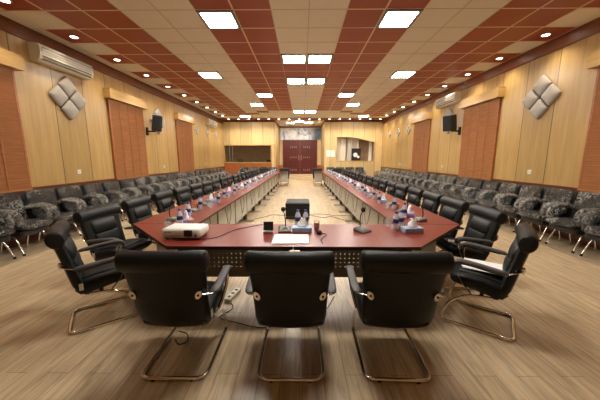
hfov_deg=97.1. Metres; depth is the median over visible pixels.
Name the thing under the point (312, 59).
diffuser
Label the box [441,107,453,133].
acoustic panel
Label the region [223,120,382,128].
trim
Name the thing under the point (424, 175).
chair
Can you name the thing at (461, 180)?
chair
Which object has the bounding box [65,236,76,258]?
cushion
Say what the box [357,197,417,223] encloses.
conference table
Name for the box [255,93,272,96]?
recessed light
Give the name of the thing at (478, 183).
chair
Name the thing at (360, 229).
microphone
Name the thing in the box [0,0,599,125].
ceiling
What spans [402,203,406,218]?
water bottle
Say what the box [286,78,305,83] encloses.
recessed light
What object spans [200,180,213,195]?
chair
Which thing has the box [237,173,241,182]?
chair
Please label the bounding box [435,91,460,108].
air conditioner
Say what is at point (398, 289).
chair
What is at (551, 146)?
wall
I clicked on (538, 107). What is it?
cushion
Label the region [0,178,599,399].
floor
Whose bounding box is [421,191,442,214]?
chair
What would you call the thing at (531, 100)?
cushion
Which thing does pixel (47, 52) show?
grille
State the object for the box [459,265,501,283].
seat cushion
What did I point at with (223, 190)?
water bottle
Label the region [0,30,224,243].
wall
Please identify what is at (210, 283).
seat cushion
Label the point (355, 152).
screen
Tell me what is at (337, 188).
conference table
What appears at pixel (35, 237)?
baseboard
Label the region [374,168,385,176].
chair
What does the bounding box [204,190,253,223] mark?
conference table
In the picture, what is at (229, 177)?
chair
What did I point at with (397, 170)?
chair
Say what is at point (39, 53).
air conditioner
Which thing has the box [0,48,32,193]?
window blind
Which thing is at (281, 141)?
wall
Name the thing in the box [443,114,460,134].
loudspeaker
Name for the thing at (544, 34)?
recessed light
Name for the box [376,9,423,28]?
recessed light
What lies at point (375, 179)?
chair
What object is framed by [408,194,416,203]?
cushion
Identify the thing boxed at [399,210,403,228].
water bottle
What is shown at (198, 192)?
cushion
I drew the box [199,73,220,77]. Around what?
diffuser
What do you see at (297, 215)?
water bottle
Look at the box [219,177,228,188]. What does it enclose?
chair
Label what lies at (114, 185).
chair
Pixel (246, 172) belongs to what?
chair
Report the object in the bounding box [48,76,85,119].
acoustic panel
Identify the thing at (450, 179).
chair
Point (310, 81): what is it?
diffuser
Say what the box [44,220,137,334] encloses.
chair
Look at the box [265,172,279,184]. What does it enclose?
conference table
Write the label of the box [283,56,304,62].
diffuser
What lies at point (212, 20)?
diffuser
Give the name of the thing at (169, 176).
chair
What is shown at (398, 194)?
cushion
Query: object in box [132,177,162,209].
chair
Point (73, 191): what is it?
chair
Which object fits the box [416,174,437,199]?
chair
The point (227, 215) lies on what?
conference table
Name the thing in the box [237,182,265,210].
conference table
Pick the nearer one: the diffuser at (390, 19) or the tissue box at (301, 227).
the tissue box at (301, 227)
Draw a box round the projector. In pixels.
[162,223,208,238]
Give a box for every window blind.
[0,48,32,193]
[103,88,148,179]
[174,113,194,171]
[411,112,432,172]
[458,87,504,179]
[577,50,599,192]
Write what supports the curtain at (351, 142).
hanging from the wall niche
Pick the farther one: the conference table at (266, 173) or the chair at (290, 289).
the conference table at (266, 173)
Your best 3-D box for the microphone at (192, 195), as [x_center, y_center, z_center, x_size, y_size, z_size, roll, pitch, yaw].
[-1.514,0.034,3.754,0.130,0.258,0.130,2,9,13]
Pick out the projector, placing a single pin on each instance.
(176, 230)
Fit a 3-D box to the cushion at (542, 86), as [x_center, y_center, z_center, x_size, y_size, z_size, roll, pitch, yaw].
[4.960,-2.358,5.452,0.078,0.403,0.403,0,9,1]
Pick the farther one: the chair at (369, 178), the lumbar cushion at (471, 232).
the chair at (369, 178)
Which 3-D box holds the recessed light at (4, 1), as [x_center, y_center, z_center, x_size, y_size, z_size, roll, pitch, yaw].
[-4.359,-2.947,3.912,0.170,0.014,0.170,0,9,1]
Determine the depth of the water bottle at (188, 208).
3.34 m
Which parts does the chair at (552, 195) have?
armrest, seat, seat, leg, armrest, backrest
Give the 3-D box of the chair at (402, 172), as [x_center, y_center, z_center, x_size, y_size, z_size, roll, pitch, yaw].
[4.658,-0.960,12.646,0.642,0.940,0.586,0,9,1]
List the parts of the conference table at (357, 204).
modesty panel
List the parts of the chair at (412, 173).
backrest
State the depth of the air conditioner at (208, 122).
13.80 m
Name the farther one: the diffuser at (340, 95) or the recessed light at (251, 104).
the recessed light at (251, 104)
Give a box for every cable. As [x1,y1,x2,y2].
[173,224,262,240]
[174,330,188,344]
[220,296,334,327]
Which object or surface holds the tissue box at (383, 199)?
on the conference table at (370, 216)
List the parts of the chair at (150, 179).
backrest, armrest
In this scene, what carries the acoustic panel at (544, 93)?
attached to the wall at (551, 146)
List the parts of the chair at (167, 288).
bolt plate, backrest, seat, sled frame, bolt plate, armrest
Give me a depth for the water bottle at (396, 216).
2.77 m
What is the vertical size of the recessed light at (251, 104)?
0.016 m
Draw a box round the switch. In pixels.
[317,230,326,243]
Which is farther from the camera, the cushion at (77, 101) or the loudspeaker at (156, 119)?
the loudspeaker at (156, 119)
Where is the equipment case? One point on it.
(291, 205)
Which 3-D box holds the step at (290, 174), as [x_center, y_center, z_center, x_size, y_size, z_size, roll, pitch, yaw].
[-0.002,-1.862,19.905,2.620,0.150,0.500,0,9,1]
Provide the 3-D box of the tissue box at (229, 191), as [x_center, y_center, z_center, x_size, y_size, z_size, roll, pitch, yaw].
[-1.513,-0.211,5.647,0.110,0.151,0.200,3,10,20]
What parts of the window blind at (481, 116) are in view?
rail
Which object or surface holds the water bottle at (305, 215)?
on the conference table at (341, 239)
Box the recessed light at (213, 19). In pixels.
[195,10,240,28]
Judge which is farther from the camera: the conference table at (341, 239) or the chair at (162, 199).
the chair at (162, 199)
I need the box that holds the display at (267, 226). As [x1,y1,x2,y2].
[263,222,272,233]
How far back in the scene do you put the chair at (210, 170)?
13.73 m
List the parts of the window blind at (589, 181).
rail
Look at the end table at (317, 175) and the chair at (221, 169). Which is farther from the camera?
the chair at (221, 169)
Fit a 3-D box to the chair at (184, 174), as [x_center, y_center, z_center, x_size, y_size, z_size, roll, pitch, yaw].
[-4.437,-0.672,10.827,0.642,0.940,0.586,0,9,0]
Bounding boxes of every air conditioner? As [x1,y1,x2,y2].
[27,42,93,79]
[205,119,216,127]
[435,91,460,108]
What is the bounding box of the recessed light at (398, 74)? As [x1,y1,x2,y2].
[389,71,417,77]
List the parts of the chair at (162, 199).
backrest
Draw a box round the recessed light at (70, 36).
[68,35,79,38]
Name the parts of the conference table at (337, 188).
modesty panel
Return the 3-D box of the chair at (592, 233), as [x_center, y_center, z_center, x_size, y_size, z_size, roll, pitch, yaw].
[4.574,0.440,3.802,0.642,0.940,0.586,0,9,1]
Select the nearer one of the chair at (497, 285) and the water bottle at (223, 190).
the chair at (497, 285)
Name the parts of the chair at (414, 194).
backrest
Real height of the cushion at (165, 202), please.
0.147 m
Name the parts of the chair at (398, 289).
armrest, bolt plate, sled frame, seat, backrest, bolt plate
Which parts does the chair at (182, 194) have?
backrest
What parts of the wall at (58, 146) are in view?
chair rail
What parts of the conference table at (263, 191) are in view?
modesty panel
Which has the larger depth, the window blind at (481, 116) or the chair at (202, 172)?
the chair at (202, 172)
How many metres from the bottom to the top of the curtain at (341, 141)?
1.910 m
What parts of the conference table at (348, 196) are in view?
modesty panel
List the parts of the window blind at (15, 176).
rail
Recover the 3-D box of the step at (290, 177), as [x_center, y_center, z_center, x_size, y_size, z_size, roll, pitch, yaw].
[-0.004,-1.686,19.755,2.620,0.150,0.850,0,9,1]
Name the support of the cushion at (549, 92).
on the acoustic panel at (544, 93)
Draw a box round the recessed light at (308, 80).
[306,78,325,83]
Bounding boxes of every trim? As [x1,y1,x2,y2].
[0,14,222,123]
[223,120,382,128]
[276,165,323,180]
[382,17,599,123]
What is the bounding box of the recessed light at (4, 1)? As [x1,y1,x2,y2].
[0,0,12,3]
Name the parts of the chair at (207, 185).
backrest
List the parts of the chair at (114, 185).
backrest, armrest, armrest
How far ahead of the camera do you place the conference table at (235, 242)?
2.67 m
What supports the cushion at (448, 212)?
on the chair at (453, 209)
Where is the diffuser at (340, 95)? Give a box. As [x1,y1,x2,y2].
[339,94,352,96]
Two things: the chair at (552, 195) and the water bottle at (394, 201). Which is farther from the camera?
the chair at (552, 195)
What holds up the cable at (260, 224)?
on the conference table at (235, 242)
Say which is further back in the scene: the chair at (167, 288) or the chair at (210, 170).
the chair at (210, 170)
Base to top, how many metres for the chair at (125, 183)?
0.940 m
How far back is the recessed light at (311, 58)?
6.18 m
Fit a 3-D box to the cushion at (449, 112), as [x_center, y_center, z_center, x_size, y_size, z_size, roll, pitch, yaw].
[4.993,-2.905,8.909,0.078,0.403,0.403,0,9,1]
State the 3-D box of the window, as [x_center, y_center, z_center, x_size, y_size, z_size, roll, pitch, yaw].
[-3.280,-2.897,16.694,3.000,1.140,0.080,0,9,1]
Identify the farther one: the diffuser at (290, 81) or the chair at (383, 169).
the chair at (383, 169)
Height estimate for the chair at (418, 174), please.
0.940 m
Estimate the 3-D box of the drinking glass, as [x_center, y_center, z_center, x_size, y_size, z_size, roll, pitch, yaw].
[0.176,0.269,2.795,0.068,0.095,0.066,0,9,1]
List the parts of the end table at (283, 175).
modesty panel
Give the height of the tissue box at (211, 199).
0.152 m
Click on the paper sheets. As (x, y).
(278, 238)
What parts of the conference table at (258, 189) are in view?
modesty panel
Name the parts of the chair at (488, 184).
armrest, seat, armrest, backrest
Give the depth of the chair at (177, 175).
10.22 m
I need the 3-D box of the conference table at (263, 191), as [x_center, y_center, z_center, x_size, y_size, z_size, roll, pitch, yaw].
[-1.473,-0.289,9.018,0.785,0.750,1.082,0,9,1]
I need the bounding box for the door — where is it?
[283,140,316,173]
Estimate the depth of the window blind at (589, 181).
4.45 m
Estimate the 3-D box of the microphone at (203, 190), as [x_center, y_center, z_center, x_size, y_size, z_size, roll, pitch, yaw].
[-1.545,-0.045,4.254,0.130,0.258,0.130,-1,9,-7]
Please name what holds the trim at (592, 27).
attached to the wall at (551, 146)
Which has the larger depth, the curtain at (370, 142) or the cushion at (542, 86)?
the curtain at (370, 142)
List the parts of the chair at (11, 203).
armrest, backrest, leg, seat, seat, armrest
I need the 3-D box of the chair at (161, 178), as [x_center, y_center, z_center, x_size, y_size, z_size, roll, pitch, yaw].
[-4.454,-0.389,9.040,0.642,0.940,0.586,0,9,0]
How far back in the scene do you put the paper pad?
2.43 m
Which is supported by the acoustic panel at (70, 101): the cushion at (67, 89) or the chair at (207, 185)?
the cushion at (67, 89)
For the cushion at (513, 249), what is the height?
0.147 m
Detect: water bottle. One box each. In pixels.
[177,209,182,222]
[185,202,190,215]
[198,196,202,209]
[216,192,219,203]
[222,188,225,198]
[295,209,300,224]
[303,209,308,224]
[372,188,375,198]
[377,192,380,203]
[392,196,396,209]
[392,211,398,229]
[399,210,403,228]
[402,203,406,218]
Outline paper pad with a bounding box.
[461,257,502,273]
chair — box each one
[0,193,52,255]
[0,211,16,258]
[20,188,81,241]
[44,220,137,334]
[53,185,104,211]
[72,204,151,290]
[79,183,122,220]
[100,180,138,219]
[114,250,231,381]
[118,179,151,210]
[120,195,156,244]
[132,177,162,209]
[145,176,171,205]
[151,190,177,213]
[156,175,180,188]
[166,174,187,186]
[172,186,191,205]
[174,173,194,185]
[181,172,199,183]
[188,171,205,182]
[188,183,203,199]
[193,171,209,181]
[199,170,214,179]
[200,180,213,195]
[204,169,218,178]
[208,169,221,184]
[211,178,221,191]
[212,168,224,176]
[219,168,230,175]
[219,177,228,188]
[225,175,234,185]
[231,174,238,183]
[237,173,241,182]
[238,167,247,172]
[244,171,249,179]
[244,251,335,382]
[259,168,268,173]
[279,168,289,184]
[312,168,322,184]
[333,168,341,173]
[346,167,355,171]
[346,250,454,383]
[355,167,365,177]
[362,175,367,184]
[366,176,373,186]
[372,177,380,189]
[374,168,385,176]
[376,168,388,177]
[378,179,388,192]
[379,168,392,178]
[382,169,395,179]
[386,169,400,186]
[386,181,397,195]
[390,170,404,181]
[394,170,410,183]
[395,184,408,200]
[398,171,416,184]
[404,172,422,186]
[406,187,423,206]
[409,173,429,187]
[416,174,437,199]
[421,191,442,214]
[423,174,447,191]
[431,176,457,205]
[436,196,469,245]
[436,204,507,289]
[440,177,469,197]
[440,222,538,341]
[451,178,484,200]
[463,180,501,214]
[478,182,521,223]
[496,185,546,232]
[518,187,577,241]
[545,191,599,252]
[579,209,599,255]
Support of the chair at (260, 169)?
on the floor
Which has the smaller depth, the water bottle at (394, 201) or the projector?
the projector
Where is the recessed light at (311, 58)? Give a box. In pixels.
[307,54,333,63]
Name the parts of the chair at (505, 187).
armrest, seat, armrest, backrest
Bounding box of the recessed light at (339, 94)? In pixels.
[337,93,354,96]
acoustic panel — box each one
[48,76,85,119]
[150,108,164,133]
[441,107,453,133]
[522,75,561,118]
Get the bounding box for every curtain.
[337,137,345,160]
[346,137,358,160]
[368,141,371,160]
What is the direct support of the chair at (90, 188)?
on the floor
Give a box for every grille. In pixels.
[41,46,91,72]
[435,94,453,104]
[443,116,450,130]
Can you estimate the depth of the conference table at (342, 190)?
7.83 m
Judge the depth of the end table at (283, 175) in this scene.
14.25 m
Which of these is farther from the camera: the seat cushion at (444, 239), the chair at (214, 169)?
the chair at (214, 169)
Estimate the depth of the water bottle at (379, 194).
4.34 m
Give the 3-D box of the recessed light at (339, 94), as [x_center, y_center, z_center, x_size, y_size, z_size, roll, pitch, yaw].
[1.697,-3.875,9.783,0.590,0.016,0.590,0,9,1]
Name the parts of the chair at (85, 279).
backrest, armrest, seat, armrest, sled frame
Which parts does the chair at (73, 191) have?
backrest, armrest, seat, armrest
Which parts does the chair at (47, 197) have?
backrest, armrest, seat, seat, armrest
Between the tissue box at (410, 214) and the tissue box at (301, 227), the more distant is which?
the tissue box at (410, 214)
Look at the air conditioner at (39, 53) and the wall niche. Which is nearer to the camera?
the air conditioner at (39, 53)
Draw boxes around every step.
[289,176,312,178]
[290,174,311,175]
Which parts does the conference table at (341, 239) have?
perforated panel, corner panel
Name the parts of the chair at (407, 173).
backrest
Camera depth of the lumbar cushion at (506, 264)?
2.24 m
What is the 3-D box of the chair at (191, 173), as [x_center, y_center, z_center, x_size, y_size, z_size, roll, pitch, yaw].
[-4.431,-0.767,11.423,0.642,0.940,0.586,0,9,0]
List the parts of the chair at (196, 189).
backrest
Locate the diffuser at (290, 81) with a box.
[288,79,303,83]
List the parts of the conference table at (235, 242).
corner panel, perforated panel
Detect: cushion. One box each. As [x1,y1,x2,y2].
[48,85,67,105]
[57,76,75,96]
[61,100,78,119]
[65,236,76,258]
[70,91,85,109]
[73,251,82,272]
[82,262,114,278]
[91,216,116,232]
[96,228,119,238]
[100,238,143,249]
[134,205,149,218]
[137,215,150,221]
[154,108,160,115]
[161,198,172,208]
[180,193,189,201]
[195,189,202,196]
[206,186,211,192]
[207,281,212,291]
[395,190,402,197]
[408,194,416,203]
[422,199,433,210]
[441,206,456,219]
[441,237,480,249]
[445,107,452,115]
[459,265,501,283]
[466,228,485,244]
[470,216,489,233]
[502,254,510,277]
[508,238,517,262]
[522,90,539,109]
[530,99,548,118]
[533,75,551,95]
[541,84,561,104]
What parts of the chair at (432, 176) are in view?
backrest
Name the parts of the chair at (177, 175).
backrest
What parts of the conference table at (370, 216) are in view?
modesty panel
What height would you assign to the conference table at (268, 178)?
0.750 m
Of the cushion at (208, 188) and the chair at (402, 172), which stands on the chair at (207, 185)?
the cushion at (208, 188)
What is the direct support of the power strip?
on the floor
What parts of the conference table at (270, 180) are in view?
modesty panel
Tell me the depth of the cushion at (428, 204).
4.45 m
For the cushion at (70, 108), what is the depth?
5.58 m
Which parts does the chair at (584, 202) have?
armrest, seat, seat, leg, backrest, armrest, leg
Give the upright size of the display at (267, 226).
0.114 m
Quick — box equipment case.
[285,199,309,218]
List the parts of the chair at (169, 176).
backrest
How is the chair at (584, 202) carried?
on the floor
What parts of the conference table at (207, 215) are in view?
modesty panel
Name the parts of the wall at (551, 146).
chair rail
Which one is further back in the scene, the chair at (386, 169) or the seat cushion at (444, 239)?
the chair at (386, 169)
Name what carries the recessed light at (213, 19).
in the ceiling
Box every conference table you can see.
[133,224,294,276]
[134,207,227,253]
[178,197,239,223]
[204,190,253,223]
[222,185,260,219]
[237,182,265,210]
[242,179,269,199]
[250,177,272,198]
[256,175,274,195]
[260,174,277,191]
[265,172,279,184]
[266,173,279,186]
[293,224,459,276]
[322,173,338,186]
[324,174,340,191]
[327,175,344,192]
[328,177,349,198]
[331,179,357,199]
[334,182,367,210]
[339,186,376,219]
[345,190,393,223]
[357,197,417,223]
[372,207,459,224]
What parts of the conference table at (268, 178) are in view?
modesty panel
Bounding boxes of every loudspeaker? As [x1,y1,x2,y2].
[146,114,162,134]
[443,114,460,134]
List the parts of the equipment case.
lid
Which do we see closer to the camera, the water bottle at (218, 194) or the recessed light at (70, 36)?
the water bottle at (218, 194)
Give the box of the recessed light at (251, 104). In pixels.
[249,103,263,105]
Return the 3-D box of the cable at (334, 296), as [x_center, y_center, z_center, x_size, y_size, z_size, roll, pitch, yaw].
[-0.181,1.097,2.605,1.178,0.010,0.470,-1,9,-6]
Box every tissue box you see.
[183,210,191,222]
[205,194,216,202]
[226,187,232,193]
[292,217,311,232]
[381,194,386,202]
[400,218,423,233]
[407,205,413,217]
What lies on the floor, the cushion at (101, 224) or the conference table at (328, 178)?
the conference table at (328, 178)
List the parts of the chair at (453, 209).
backrest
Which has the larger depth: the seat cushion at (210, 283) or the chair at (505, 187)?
the chair at (505, 187)
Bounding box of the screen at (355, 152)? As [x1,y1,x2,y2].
[351,148,360,160]
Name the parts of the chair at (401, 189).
backrest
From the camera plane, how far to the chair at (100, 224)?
3.06 m
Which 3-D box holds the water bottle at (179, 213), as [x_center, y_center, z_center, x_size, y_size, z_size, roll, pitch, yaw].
[-1.333,0.194,2.939,0.064,0.197,0.062,0,9,1]
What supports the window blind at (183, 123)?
attached to the wall at (58, 146)
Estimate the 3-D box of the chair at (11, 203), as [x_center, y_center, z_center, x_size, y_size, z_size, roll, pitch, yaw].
[-4.500,0.365,4.276,0.642,0.940,0.586,0,9,0]
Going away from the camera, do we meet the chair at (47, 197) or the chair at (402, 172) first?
the chair at (47, 197)
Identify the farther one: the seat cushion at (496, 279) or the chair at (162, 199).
the chair at (162, 199)
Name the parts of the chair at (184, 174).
backrest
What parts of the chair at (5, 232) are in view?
seat, armrest, seat, leg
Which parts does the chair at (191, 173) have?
backrest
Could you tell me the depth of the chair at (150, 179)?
8.38 m
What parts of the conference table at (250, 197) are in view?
modesty panel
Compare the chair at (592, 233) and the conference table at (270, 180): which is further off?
the conference table at (270, 180)
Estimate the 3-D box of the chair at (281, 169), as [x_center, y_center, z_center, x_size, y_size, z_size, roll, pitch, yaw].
[-0.876,-1.357,15.201,0.640,0.926,0.624,0,9,1]
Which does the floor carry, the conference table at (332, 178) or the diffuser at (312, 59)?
the conference table at (332, 178)
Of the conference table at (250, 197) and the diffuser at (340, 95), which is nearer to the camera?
the conference table at (250, 197)
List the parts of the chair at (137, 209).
backrest, seat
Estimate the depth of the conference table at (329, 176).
11.19 m
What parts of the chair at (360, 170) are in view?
backrest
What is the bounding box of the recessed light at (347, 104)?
[345,103,360,105]
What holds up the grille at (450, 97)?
attached to the air conditioner at (455, 97)
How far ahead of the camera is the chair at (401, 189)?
5.72 m
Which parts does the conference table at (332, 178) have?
modesty panel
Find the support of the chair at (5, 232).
on the floor
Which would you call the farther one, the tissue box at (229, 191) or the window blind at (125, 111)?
the window blind at (125, 111)
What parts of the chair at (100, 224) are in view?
backrest, armrest, sled frame, seat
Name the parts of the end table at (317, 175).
modesty panel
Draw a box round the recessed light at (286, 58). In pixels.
[281,54,306,63]
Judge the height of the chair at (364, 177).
0.926 m
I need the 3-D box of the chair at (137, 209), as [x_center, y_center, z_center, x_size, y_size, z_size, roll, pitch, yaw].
[-2.166,0.424,3.956,0.624,0.926,0.640,0,9,0]
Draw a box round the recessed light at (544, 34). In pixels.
[540,33,551,36]
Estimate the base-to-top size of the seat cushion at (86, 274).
0.062 m
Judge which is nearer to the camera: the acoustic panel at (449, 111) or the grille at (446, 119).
the grille at (446, 119)
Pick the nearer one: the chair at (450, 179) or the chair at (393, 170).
the chair at (450, 179)
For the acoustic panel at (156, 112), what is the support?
attached to the wall at (58, 146)
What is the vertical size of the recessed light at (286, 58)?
0.016 m
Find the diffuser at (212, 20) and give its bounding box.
[200,13,237,27]
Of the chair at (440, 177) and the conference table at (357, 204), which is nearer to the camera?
the conference table at (357, 204)
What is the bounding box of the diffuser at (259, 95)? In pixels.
[258,94,271,96]
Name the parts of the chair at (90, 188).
backrest, armrest, seat, armrest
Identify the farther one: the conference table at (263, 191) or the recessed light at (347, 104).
the recessed light at (347, 104)
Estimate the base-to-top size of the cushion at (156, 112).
0.403 m
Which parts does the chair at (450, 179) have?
armrest, seat, backrest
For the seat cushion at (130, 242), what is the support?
on the chair at (100, 224)
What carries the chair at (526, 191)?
on the floor
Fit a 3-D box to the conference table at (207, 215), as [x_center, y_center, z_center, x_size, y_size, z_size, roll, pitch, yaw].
[-1.524,0.560,3.655,0.785,0.750,1.082,0,9,1]
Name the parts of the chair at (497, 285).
sled frame, seat, armrest, armrest, backrest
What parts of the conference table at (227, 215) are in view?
modesty panel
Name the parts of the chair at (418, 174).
backrest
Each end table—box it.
[280,172,287,185]
[314,172,321,185]
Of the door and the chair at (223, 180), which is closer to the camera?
the chair at (223, 180)
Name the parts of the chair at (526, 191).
armrest, seat, seat, armrest, backrest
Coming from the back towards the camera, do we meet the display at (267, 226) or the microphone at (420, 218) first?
the microphone at (420, 218)
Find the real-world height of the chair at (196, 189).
0.926 m
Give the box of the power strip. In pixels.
[224,287,240,302]
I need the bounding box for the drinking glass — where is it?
[314,222,319,229]
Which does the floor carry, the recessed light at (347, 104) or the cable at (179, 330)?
the cable at (179, 330)
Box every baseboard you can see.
[2,183,219,250]
[507,218,599,249]
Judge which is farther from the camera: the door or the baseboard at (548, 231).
the door
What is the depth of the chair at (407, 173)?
11.96 m
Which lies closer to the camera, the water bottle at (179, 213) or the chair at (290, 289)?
the chair at (290, 289)
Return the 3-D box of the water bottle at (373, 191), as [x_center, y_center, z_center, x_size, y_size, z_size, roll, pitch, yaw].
[1.380,-0.124,4.950,0.064,0.197,0.062,6,11,34]
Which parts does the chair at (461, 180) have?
armrest, seat, backrest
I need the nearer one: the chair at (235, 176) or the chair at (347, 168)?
the chair at (235, 176)
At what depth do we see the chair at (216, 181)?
7.32 m
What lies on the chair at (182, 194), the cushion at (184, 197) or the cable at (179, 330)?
the cushion at (184, 197)
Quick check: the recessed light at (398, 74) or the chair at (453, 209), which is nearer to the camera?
the chair at (453, 209)
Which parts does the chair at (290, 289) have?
armrest, bolt plate, backrest, sled frame, seat, bolt plate, armrest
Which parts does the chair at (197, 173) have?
backrest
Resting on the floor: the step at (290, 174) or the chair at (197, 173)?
the chair at (197, 173)
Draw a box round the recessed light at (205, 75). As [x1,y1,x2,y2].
[196,72,223,78]
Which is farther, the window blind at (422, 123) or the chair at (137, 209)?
the window blind at (422, 123)
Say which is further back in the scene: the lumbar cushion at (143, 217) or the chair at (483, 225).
the lumbar cushion at (143, 217)
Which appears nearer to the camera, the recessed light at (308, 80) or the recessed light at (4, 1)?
the recessed light at (4, 1)
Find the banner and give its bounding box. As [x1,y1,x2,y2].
[280,128,320,139]
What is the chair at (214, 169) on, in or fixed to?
on the floor
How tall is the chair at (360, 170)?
0.940 m
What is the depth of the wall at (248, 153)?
18.44 m
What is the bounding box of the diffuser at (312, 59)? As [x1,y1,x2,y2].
[309,56,330,62]
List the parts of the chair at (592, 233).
leg, seat, armrest, seat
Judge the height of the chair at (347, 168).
0.940 m
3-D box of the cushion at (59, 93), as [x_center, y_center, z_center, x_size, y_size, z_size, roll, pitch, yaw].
[-4.853,-2.102,5.347,0.078,0.403,0.403,0,9,1]
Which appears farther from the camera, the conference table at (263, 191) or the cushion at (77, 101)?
the conference table at (263, 191)
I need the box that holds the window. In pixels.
[224,145,271,162]
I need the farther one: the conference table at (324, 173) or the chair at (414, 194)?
the conference table at (324, 173)
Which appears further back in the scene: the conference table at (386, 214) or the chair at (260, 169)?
the chair at (260, 169)
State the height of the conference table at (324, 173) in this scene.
0.750 m
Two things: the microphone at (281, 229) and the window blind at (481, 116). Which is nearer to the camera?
the microphone at (281, 229)
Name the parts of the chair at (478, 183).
armrest, seat, armrest, backrest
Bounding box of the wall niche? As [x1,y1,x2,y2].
[345,137,373,160]
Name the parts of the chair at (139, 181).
backrest, armrest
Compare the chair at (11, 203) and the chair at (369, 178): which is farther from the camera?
the chair at (369, 178)
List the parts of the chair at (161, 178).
backrest, armrest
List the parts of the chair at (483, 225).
sled frame, seat, armrest, backrest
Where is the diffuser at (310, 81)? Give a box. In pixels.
[308,79,323,83]
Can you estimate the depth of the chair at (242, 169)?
16.59 m
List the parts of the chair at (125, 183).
backrest, armrest, armrest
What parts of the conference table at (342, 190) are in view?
modesty panel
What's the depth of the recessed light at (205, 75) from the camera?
7.45 m
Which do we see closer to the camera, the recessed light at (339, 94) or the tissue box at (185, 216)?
the tissue box at (185, 216)
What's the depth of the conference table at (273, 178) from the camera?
12.22 m
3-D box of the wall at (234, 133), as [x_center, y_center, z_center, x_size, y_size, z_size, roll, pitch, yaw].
[0.160,-3.052,16.681,10.140,3.810,0.132,0,9,1]
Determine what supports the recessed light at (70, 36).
in the ceiling
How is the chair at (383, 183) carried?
on the floor
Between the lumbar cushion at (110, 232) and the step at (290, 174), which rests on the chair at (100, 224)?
the lumbar cushion at (110, 232)
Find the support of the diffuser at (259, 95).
attached to the recessed light at (257, 94)
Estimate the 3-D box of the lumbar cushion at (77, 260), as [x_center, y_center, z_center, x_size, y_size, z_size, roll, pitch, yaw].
[-2.019,0.562,2.407,0.054,0.137,0.330,-7,11,-36]
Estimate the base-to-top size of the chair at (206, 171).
0.940 m
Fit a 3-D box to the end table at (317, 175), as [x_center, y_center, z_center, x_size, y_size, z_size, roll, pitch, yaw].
[0.986,-1.148,14.440,0.400,0.750,0.700,0,9,1]
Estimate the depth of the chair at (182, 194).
5.23 m
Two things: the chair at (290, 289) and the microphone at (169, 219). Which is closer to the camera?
the chair at (290, 289)
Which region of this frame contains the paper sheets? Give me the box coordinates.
[271,234,308,243]
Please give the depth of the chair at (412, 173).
11.42 m
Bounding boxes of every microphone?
[166,200,176,221]
[190,194,199,211]
[201,189,208,205]
[278,207,290,232]
[353,207,371,233]
[415,200,426,221]
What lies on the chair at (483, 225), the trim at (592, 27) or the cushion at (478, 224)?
the cushion at (478, 224)
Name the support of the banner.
attached to the wall at (281, 141)
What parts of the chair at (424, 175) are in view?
backrest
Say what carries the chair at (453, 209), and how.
on the floor
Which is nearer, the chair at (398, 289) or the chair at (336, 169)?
the chair at (398, 289)
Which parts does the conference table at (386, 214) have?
modesty panel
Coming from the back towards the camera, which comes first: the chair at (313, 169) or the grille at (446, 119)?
the chair at (313, 169)
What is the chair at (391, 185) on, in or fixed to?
on the floor
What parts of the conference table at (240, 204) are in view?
modesty panel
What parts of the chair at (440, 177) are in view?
armrest, seat, backrest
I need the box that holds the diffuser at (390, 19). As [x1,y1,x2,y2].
[380,12,417,26]
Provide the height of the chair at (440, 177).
0.940 m
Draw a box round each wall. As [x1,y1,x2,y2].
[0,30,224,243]
[223,122,382,181]
[225,146,270,161]
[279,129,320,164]
[380,32,599,243]
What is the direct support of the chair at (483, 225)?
on the floor
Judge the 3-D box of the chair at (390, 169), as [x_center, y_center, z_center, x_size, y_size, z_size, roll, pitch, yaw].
[4.675,-1.241,14.415,0.642,0.940,0.586,0,9,0]
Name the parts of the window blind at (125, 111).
rail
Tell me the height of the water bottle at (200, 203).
0.197 m
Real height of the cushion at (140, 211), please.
0.147 m
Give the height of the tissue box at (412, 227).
0.152 m
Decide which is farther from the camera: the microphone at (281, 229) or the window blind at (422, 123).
the window blind at (422, 123)
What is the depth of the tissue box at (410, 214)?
3.41 m
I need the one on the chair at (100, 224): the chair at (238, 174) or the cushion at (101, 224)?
the cushion at (101, 224)
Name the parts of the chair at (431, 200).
backrest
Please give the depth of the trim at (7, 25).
6.06 m

